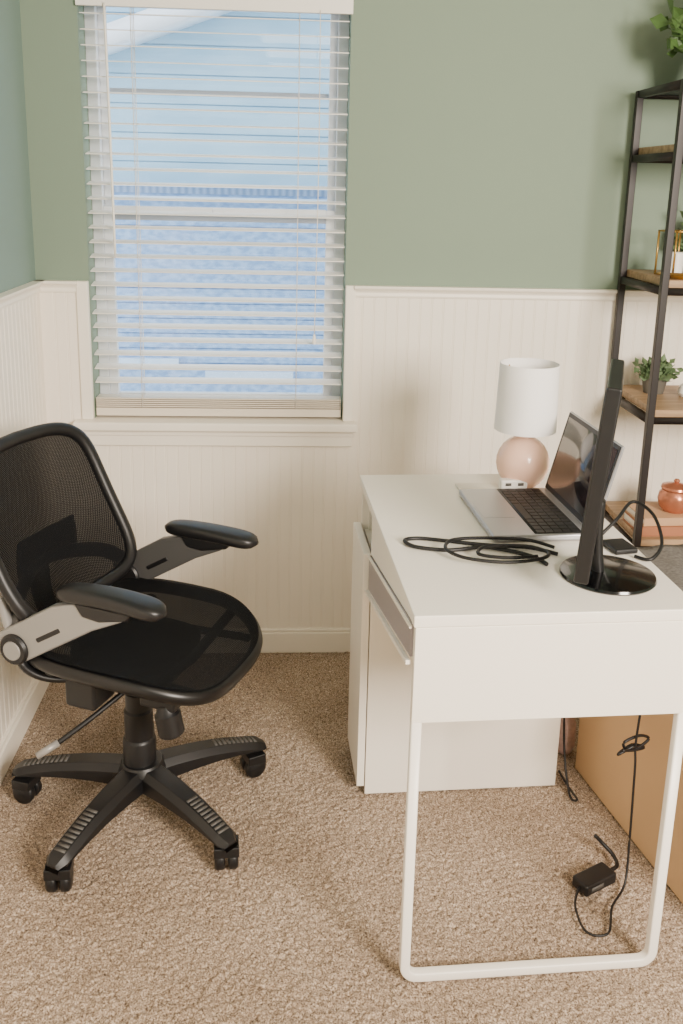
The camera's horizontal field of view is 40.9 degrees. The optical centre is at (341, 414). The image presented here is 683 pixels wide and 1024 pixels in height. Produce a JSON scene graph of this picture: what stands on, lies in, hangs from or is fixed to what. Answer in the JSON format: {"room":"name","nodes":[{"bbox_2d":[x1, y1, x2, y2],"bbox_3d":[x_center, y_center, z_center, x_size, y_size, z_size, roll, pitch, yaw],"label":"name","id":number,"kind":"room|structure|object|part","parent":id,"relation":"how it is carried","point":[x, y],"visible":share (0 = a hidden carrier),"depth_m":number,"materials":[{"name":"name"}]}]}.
{"room":"home office","nodes":[
{"label":"home office","id":0,"kind":"room"},
{"bbox_2d":[0,0,35,292],"bbox_3d":[-0.807,0.067,0.564,0.100,2.450,4.200,0,14,-3],"label":"wall","id":1,"kind":"structure","parent":0,"point":[17,260],"depth_m":2.39,"materials":[{"name":"green paint"}]},
{"bbox_2d":[0,280,43,309],"bbox_3d":[-0.744,0.144,0.587,0.030,0.034,4.200,0,14,-3],"label":"trim","id":2,"kind":"structure","parent":1,"relation":"attached to","point":[12,296],"depth_m":2.40,"materials":[{"name":"paint"}]},
{"bbox_2d":[0,293,46,741],"bbox_3d":[-0.765,0.698,0.718,0.012,1.153,4.188,0,14,-3],"label":"wainscoting","id":3,"kind":"structure","parent":1,"relation":"attached to","point":[22,379],"depth_m":2.42,"materials":[{"name":"beige paint"}]},
{"bbox_2d":[0,678,49,784],"bbox_3d":[-0.770,1.220,0.856,0.026,0.080,4.200,0,14,-3],"label":"baseboard","id":4,"kind":"structure","parent":1,"relation":"attached to","point":[13,736],"depth_m":2.42,"materials":[{"name":"paint"}]},
{"bbox_2d":[0,652,682,1023],"bbox_3d":[0.913,1.273,0.964,3.400,0.012,4.200,0,14,-3],"label":"floor","id":5,"kind":"structure","parent":0,"point":[305,929],"depth_m":1.92,"materials":[{"name":"carpet"}]},
{"bbox_2d":[0,422,266,892],"bbox_3d":[-0.471,0.506,2.047,0.614,0.891,0.592,6,15,19],"label":"office chair","id":6,"kind":"object","parent":5,"relation":"on","point":[82,608],"visible":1,"depth_m":2.04,"materials":[{"name":"black plastic"}]},
{"bbox_3d":[-0.654,0.235,2.070,0.169,0.355,0.422,6,15,19],"label":"backrest","id":7,"kind":"part","parent":6,"relation":"part of","materials":[{"name":"fabric"}]},
{"bbox_3d":[-0.638,0.833,2.165,0.284,0.066,0.068,3,14,5],"label":"leg","id":8,"kind":"part","parent":6,"relation":"part of","materials":[{"name":"black plastic"}]},
{"bbox_3d":[-0.654,0.235,2.070,0.197,0.387,0.455,6,15,19],"label":"backrest frame","id":9,"kind":"part","parent":6,"relation":"part of","materials":[{"name":"black plastic"}]},
{"bbox_3d":[-0.533,0.648,1.965,0.169,0.095,0.015,-8,17,-32],"label":"height lever","id":10,"kind":"part","parent":6,"relation":"part of","materials":[{"name":"black plastic"}]},
{"bbox_3d":[-0.536,0.877,1.996,0.068,0.066,0.284,7,15,23],"label":"leg","id":11,"kind":"part","parent":6,"relation":"part of","materials":[{"name":"black plastic"}]},
{"bbox_3d":[-0.440,0.511,2.057,0.488,0.088,0.460,6,15,19],"label":"seat frame","id":12,"kind":"part","parent":6,"relation":"part of","materials":[{"name":"black plastic"}]},
{"bbox_3d":[-0.440,0.493,2.053,0.469,0.059,0.441,6,15,19],"label":"seat","id":13,"kind":"part","parent":6,"relation":"part of","materials":[{"name":"fabric"}]},
{"bbox_3d":[-0.383,0.601,1.950,0.085,0.040,0.042,6,15,19],"label":"knob arm","id":14,"kind":"part","parent":6,"relation":"part of","materials":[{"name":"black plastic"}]},
{"bbox_3d":[-0.367,0.649,1.949,0.056,0.070,0.056,-6,11,22],"label":"tension knob","id":15,"kind":"part","parent":6,"relation":"part of","materials":[{"name":"black plastic"}]},
{"bbox_3d":[-0.339,0.871,2.038,0.284,0.066,0.068,13,18,40],"label":"leg","id":16,"kind":"part","parent":6,"relation":"part of","materials":[{"name":"black plastic"}]},
{"bbox_3d":[-0.318,0.823,2.234,0.284,0.066,0.068,-7,16,-29],"label":"leg","id":17,"kind":"part","parent":6,"relation":"part of","materials":[{"name":"black plastic"}]},
{"bbox_2d":[348,473,682,981],"bbox_3d":[0.318,0.606,2.013,0.516,0.750,0.768,0,14,-6],"label":"desk","id":18,"kind":"object","parent":5,"relation":"on","point":[464,674],"visible":0.87,"depth_m":1.68,"materials":[{"name":"white wood"}]},
{"bbox_3d":[0.042,0.589,2.266,0.018,0.608,0.207,0,14,-6],"label":"cabinet door","id":19,"kind":"part","parent":18,"relation":"part of","materials":[{"name":"white wood"}]},
{"bbox_3d":[0.102,0.337,1.818,0.016,0.096,0.530,0,14,-6],"label":"panel","id":20,"kind":"part","parent":18,"relation":"part of","materials":[{"name":"white wood"}]},
{"bbox_3d":[0.098,0.379,1.829,0.018,0.181,0.528,0,14,-6],"label":"drawer","id":21,"kind":"part","parent":18,"relation":"part of","materials":[{"name":"white wood"}]},
{"bbox_2d":[455,483,498,489],"bbox_3d":[0.325,0.173,2.184,0.100,0.006,0.044,0,14,-7],"label":"notepad","id":22,"kind":"object","parent":18,"relation":"on","point":[459,486],"visible":0.76,"depth_m":2.18,"materials":[{"name":"paper"}]},
{"bbox_2d":[403,536,557,565],"bbox_3d":[0.271,0.264,1.807,0.304,0.010,0.078,5,15,15],"label":"power cable","id":23,"kind":"object","parent":18,"relation":"on","point":[474,545],"visible":0.78,"depth_m":1.80,"materials":[{"name":"black rubber"}]},
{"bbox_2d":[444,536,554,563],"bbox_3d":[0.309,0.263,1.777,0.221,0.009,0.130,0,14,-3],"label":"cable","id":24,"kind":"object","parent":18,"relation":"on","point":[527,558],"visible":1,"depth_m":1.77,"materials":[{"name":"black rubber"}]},
{"bbox_2d":[499,478,526,488],"bbox_3d":[0.406,0.167,2.168,0.064,0.030,0.025,0,14,-7],"label":"charger","id":25,"kind":"object","parent":18,"relation":"on","point":[503,482],"visible":0.65,"depth_m":2.16,"materials":[{"name":"white plastic"}]},
{"bbox_3d":[0.333,0.352,1.946,0.499,0.180,0.758,0,14,-6],"label":"frame","id":26,"kind":"part","parent":18,"relation":"part of","materials":[{"name":"white wood"}]},
{"bbox_2d":[494,358,559,487],"bbox_3d":[0.438,0.026,2.181,0.146,0.300,0.146,5,15,14],"label":"table lamp","id":27,"kind":"object","parent":18,"relation":"on","point":[528,388],"visible":0.95,"depth_m":2.12,"materials":[{"name":"white fabric"}]},
{"bbox_3d":[0.439,-0.042,2.164,0.146,0.160,0.146,0,14,-3],"label":"lamp shade","id":28,"kind":"part","parent":27,"relation":"part of","materials":[{"name":"fabric"}]},
{"bbox_3d":[0.361,0.792,1.677,0.499,0.554,0.019,0,14,-6],"label":"leg frame","id":29,"kind":"part","parent":18,"relation":"part of","materials":[{"name":"white metal"}]},
{"bbox_2d":[459,411,624,541],"bbox_3d":[0.420,0.126,1.981,0.259,0.198,0.296,0,14,-7],"label":"laptop","id":30,"kind":"object","parent":18,"relation":"on","point":[531,513],"visible":0.94,"depth_m":1.99,"materials":[{"name":"metal"}]},
{"bbox_2d":[559,359,656,595],"bbox_3d":[0.493,0.117,1.639,0.176,0.389,0.280,6,15,17],"label":"monitor","id":31,"kind":"object","parent":18,"relation":"on","point":[591,570],"visible":1,"depth_m":1.56,"materials":[{"name":"black plastic"}]},
{"bbox_2d":[603,538,637,554],"bbox_3d":[0.555,0.264,1.831,0.050,0.012,0.060,-2,15,-15],"label":"wallet","id":32,"kind":"object","parent":18,"relation":"on","point":[618,546],"visible":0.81,"depth_m":1.82,"materials":[{"name":"black leather"}]},
{"bbox_2d":[603,500,663,560],"bbox_3d":[0.606,0.233,1.851,0.150,0.063,0.136,-11,19,-40],"label":"cable","id":33,"kind":"object","parent":18,"relation":"on","point":[629,503],"visible":0.95,"depth_m":1.87,"materials":[{"name":"black rubber"}]},
{"bbox_2d":[558,717,575,753],"bbox_3d":[0.593,0.827,2.419,0.052,0.138,0.052,0,14,-3],"label":"pouch","id":34,"kind":"object","parent":5,"relation":"on","point":[570,723],"visible":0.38,"depth_m":2.40,"materials":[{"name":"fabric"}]},
{"bbox_2d":[558,718,577,801],"bbox_3d":[0.562,0.784,2.256,0.014,0.303,0.147,-1,14,-7],"label":"cable","id":35,"kind":"object","parent":5,"relation":"on","point":[569,789],"visible":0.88,"depth_m":2.28,"materials":[{"name":"black rubber"}]},
{"bbox_2d":[572,715,649,936],"bbox_3d":[0.549,0.742,1.876,0.104,0.560,0.261,9,16,28],"label":"power adapter","id":36,"kind":"object","parent":5,"relation":"on","point":[598,876],"visible":0.89,"depth_m":1.95,"materials":[{"name":"black plastic"}]},
{"bbox_3d":[0.590,0.965,2.018,0.041,0.046,0.077,-2,15,-14],"label":"plug cord","id":37,"kind":"part","parent":36,"relation":"part of","materials":[{"name":"black rubber"}]},
{"bbox_2d":[575,714,682,903],"bbox_3d":[0.844,0.719,2.045,0.344,0.540,0.620,-2,14,-14],"label":"cardboard box","id":38,"kind":"object","parent":5,"relation":"on","point":[609,775],"visible":0.44,"depth_m":2.08,"materials":[{"name":"cardboard"}]},
{"bbox_2d":[636,544,682,590],"bbox_3d":[0.851,0.411,1.979,0.300,0.084,0.500,-2,14,-14],"label":"throw blanket","id":39,"kind":"object","parent":38,"relation":"on","point":[669,561],"visible":0.27,"depth_m":2.11,"materials":[{"name":"beige fabric"}]},
{"bbox_2d":[604,79,682,546],"bbox_3d":[1.185,-0.027,2.630,0.750,1.717,0.325,0,14,-3],"label":"etagere shelf","id":40,"kind":"object","parent":5,"relation":"on","point":[666,408],"visible":0.48,"depth_m":2.50,"materials":[{"name":"black metal"}]},
{"bbox_3d":[0.812,-0.067,2.757,0.019,1.717,0.019,0,14,-3],"label":"post","id":41,"kind":"part","parent":40,"relation":"part of","materials":[{"name":"black metal"}]},
{"bbox_2d":[623,511,682,536],"bbox_3d":[0.931,0.312,2.631,0.200,0.028,0.140,0,14,-5],"label":"book","id":42,"kind":"object","parent":40,"relation":"on","point":[647,531],"visible":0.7,"depth_m":2.56,"materials":[{"name":"paper"}]},
{"bbox_2d":[625,502,682,525],"bbox_3d":[0.930,0.285,2.627,0.190,0.024,0.130,0,14,-7],"label":"book","id":43,"kind":"object","parent":42,"relation":"on","point":[664,518],"visible":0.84,"depth_m":2.57,"materials":[{"name":"paper"}]},
{"bbox_2d":[657,478,682,513],"bbox_3d":[0.951,0.229,2.608,0.096,0.095,0.096,0,14,-3],"label":"jar","id":44,"kind":"object","parent":43,"relation":"on","point":[670,495],"visible":1,"depth_m":2.58,"materials":[{"name":"ceramic"}]},
{"bbox_3d":[0.952,0.198,2.601,0.084,0.031,0.084,0,14,-3],"label":"jar lid","id":45,"kind":"part","parent":44,"relation":"part of","materials":[{"name":"orange ceramic"}]},
{"bbox_2d":[632,353,682,394],"bbox_3d":[0.909,-0.121,2.642,0.143,0.120,0.136,14,19,41],"label":"potted plant","id":46,"kind":"object","parent":40,"relation":"on","point":[666,372],"visible":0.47,"depth_m":2.63,"materials":[{"name":"green plant"}]},
{"bbox_3d":[0.906,-0.088,2.655,0.074,0.050,0.074,0,14,-3],"label":"pot","id":47,"kind":"part","parent":46,"relation":"part of","materials":[{"name":"ceramic"}]},
{"bbox_3d":[0.829,0.007,2.461,0.019,1.717,0.019,0,14,-3],"label":"post","id":48,"kind":"part","parent":40,"relation":"part of","materials":[{"name":"black metal"}]},
{"bbox_2d":[650,0,682,57],"bbox_3d":[0.956,-1.006,2.355,0.274,0.304,0.234,-4,15,-19],"label":"trailing plant","id":49,"kind":"object","parent":40,"relation":"on","point":[659,21],"visible":1,"depth_m":2.37,"materials":[{"name":"green plant"}]},
{"bbox_2d":[654,230,682,274],"bbox_3d":[0.913,-0.439,2.495,0.076,0.120,0.076,-4,15,-20],"label":"candle lantern","id":50,"kind":"object","parent":40,"relation":"on","point":[677,256],"visible":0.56,"depth_m":2.49,"materials":[{"name":"gold metal"}]},
{"bbox_2d":[670,251,682,272],"bbox_3d":[0.912,-0.414,2.502,0.040,0.059,0.040,-4,15,-20],"label":"plant pot","id":51,"kind":"object","parent":50,"relation":"on","point":[678,268],"depth_m":2.48,"materials":[{"name":"white ceramic"}]},
{"bbox_2d":[670,273,682,278],"bbox_3d":[0.897,-0.364,2.415,0.084,0.011,0.084,0,14,-3],"label":"dish","id":52,"kind":"object","parent":40,"relation":"on","point":[672,275],"visible":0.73,"depth_m":2.40,"materials":[{"name":"metal"}]},
{"bbox_2d":[673,211,682,250],"bbox_3d":[1.004,-0.502,2.596,0.118,0.196,0.160,-7,16,-30],"label":"succulent","id":53,"kind":"object","parent":40,"relation":"on","point":[681,212],"visible":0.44,"depth_m":2.60,"materials":[{"name":"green plant"}]},
{"bbox_2d":[677,383,682,396],"bbox_3d":[0.990,-0.080,2.611,0.060,0.061,0.060,0,14,-3],"label":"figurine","id":54,"kind":"object","parent":40,"relation":"on","point":[680,389],"visible":1,"depth_m":2.61,"materials":[{"name":"ceramic"}]},
{"bbox_2d":[19,0,682,419],"bbox_3d":[0.771,-0.450,2.774,3.500,2.450,0.160,0,14,-3],"label":"wall","id":55,"kind":"structure","parent":0,"point":[489,141],"depth_m":2.58,"materials":[{"name":"green paint"}]},
{"bbox_2d":[34,280,77,292],"bbox_3d":[-0.812,-0.364,2.608,0.120,0.034,0.030,0,14,-3],"label":"trim","id":56,"kind":"structure","parent":55,"relation":"attached to","point":[55,286],"depth_m":2.61,"materials":[{"name":"paint"}]},
{"bbox_2d":[76,281,94,418],"bbox_3d":[-0.744,-0.184,2.662,0.033,0.406,0.021,0,14,-3],"label":"trim","id":57,"kind":"structure","parent":55,"relation":"attached to","point":[82,288],"depth_m":2.65,"materials":[{"name":"paint"}]},
{"bbox_2d":[73,415,356,432],"bbox_3d":[-0.371,0.027,2.747,0.833,0.027,0.110,0,14,-3],"label":"window sill","id":58,"kind":"structure","parent":55,"relation":"attached to","point":[101,422],"depth_m":2.71,"materials":[{"name":"paint"}]},
{"bbox_2d":[84,6,349,396],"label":"window","id":59,"kind":"structure","parent":55,"relation":"in","point":[93,21],"depth_m":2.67,"materials":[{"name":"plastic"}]},
{"bbox_2d":[75,0,353,416],"bbox_3d":[-0.352,-0.576,2.614,0.741,1.194,0.078,0,14,-3],"label":"window blind","id":60,"kind":"object","parent":59,"relation":"attached to","point":[143,404],"visible":1,"depth_m":2.66,"materials":[{"name":"white plastic"}]},
{"bbox_3d":[-0.580,-0.575,2.613,0.002,1.130,0.056,0,14,-3],"label":"ladder cord","id":61,"kind":"part","parent":60,"relation":"part of","materials":[{"name":"white fabric"}]},
{"bbox_3d":[-0.366,-0.026,2.763,0.727,0.054,0.050,0,14,-3],"label":"rail","id":62,"kind":"part","parent":60,"relation":"part of","materials":[{"name":"white wood"}]},
{"bbox_3d":[-0.126,-0.571,2.639,0.002,1.130,0.056,0,14,-3],"label":"ladder cord","id":63,"kind":"part","parent":60,"relation":"part of","materials":[{"name":"white fabric"}]},
{"bbox_3d":[-0.067,-0.662,2.574,0.007,0.880,0.003,0,14,-3],"label":"lift cord","id":64,"kind":"part","parent":60,"relation":"part of","materials":[{"name":"white fabric"}]},
{"bbox_3d":[-0.355,-0.752,2.674,0.631,0.369,0.063,0,14,-3],"label":"sash rail","id":65,"kind":"part","parent":59,"relation":"part of","materials":[{"name":"white wood"}]},
{"bbox_2d":[83,431,353,446],"bbox_3d":[-0.370,0.070,2.735,0.815,0.050,0.024,0,14,-3],"label":"trim","id":66,"kind":"structure","parent":55,"relation":"attached to","point":[147,438],"depth_m":2.73,"materials":[{"name":"paint"}]},
{"bbox_2d":[260,628,350,652],"bbox_3d":[0.806,0.726,2.975,3.388,0.080,0.026,0,14,-3],"label":"baseboard","id":67,"kind":"structure","parent":55,"relation":"attached to","point":[280,640],"depth_m":2.91,"materials":[{"name":"paint"}]},
{"bbox_2d":[342,285,355,420],"bbox_3d":[0.022,-0.177,2.707,0.029,0.406,0.021,0,14,-3],"label":"trim","id":68,"kind":"structure","parent":55,"relation":"attached to","point":[350,293],"depth_m":2.70,"materials":[{"name":"paint"}]},
{"bbox_2d":[40,292,682,627],"bbox_3d":[0.818,0.200,2.851,3.388,1.153,0.012,0,14,-3],"label":"wainscoting","id":69,"kind":"structure","parent":55,"relation":"attached to","point":[425,381],"depth_m":2.77,"materials":[{"name":"beige paint"}]},
{"bbox_2d":[354,285,682,301],"bbox_3d":[1.279,-0.346,2.731,2.490,0.034,0.030,0,14,-3],"label":"trim","id":70,"kind":"structure","parent":55,"relation":"attached to","point":[370,291],"depth_m":2.68,"materials":[{"name":"paint"}]}
]}

